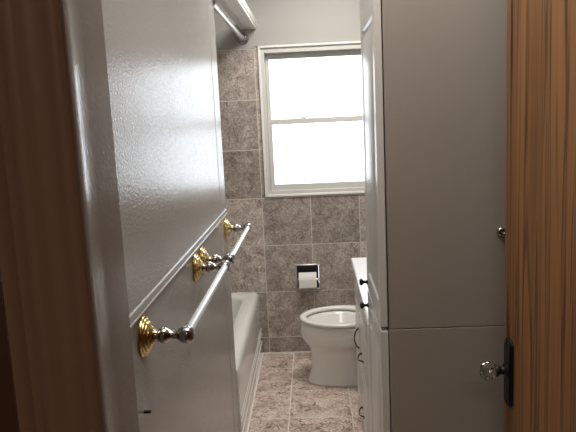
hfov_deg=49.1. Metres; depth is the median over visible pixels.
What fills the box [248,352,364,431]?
floor
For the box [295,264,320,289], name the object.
paper holder
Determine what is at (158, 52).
wall
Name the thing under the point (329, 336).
toilet
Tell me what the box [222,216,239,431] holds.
trim
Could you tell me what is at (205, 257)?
towel bar
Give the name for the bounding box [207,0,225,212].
trim
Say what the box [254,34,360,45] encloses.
trim
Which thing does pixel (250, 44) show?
trim
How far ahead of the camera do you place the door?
1.22 m
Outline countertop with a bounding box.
[351,257,367,323]
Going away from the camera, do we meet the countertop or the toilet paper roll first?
the countertop
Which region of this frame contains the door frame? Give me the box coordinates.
[0,0,139,431]
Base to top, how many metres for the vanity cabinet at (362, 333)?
0.729 m
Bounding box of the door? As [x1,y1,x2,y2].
[479,0,575,431]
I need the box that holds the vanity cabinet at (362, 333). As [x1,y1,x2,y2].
[354,276,370,431]
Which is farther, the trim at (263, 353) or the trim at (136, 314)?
the trim at (263, 353)
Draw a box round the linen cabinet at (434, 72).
[359,0,506,431]
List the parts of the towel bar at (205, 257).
post, post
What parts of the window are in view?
sash, sash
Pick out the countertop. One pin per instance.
(359, 265)
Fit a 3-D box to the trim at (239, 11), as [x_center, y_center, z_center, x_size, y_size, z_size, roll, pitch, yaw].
[-0.255,-1.041,3.147,0.095,0.056,1.202,-2,9,2]
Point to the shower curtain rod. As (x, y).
(242, 38)
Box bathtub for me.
[231,292,262,431]
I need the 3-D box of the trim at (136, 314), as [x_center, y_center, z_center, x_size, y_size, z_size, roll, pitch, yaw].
[-0.297,0.135,1.740,0.008,0.025,1.961,-2,9,2]
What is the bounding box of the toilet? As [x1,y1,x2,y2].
[300,305,357,386]
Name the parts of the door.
glass knob, handle plate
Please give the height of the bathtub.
0.412 m
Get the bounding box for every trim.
[129,209,227,328]
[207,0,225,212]
[217,0,256,29]
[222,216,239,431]
[236,29,254,48]
[247,353,263,431]
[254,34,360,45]
[264,351,310,353]
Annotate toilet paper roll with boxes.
[299,272,316,287]
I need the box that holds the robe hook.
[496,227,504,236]
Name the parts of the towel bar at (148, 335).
post, post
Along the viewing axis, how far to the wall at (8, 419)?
0.61 m
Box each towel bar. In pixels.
[138,253,230,356]
[199,218,251,272]
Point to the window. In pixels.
(347, 48)
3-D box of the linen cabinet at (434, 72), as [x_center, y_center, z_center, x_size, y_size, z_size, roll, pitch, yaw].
[0.478,0.030,1.842,0.522,2.320,0.420,-2,9,2]
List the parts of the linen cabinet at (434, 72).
knob, knob, door, door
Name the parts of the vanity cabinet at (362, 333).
door, drawer, drawer, drawer, door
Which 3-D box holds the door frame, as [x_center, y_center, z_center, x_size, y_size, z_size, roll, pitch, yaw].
[0.207,0.329,0.677,0.906,2.120,0.163,-2,9,2]
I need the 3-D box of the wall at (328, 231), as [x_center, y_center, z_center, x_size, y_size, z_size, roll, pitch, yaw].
[-0.096,-0.333,3.917,2.020,2.440,0.120,-2,9,2]
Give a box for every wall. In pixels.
[0,285,17,431]
[101,0,234,431]
[214,0,365,352]
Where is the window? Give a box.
[257,41,364,196]
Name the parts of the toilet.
seat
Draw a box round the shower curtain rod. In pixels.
[213,0,248,44]
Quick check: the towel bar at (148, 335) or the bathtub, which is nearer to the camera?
the towel bar at (148, 335)

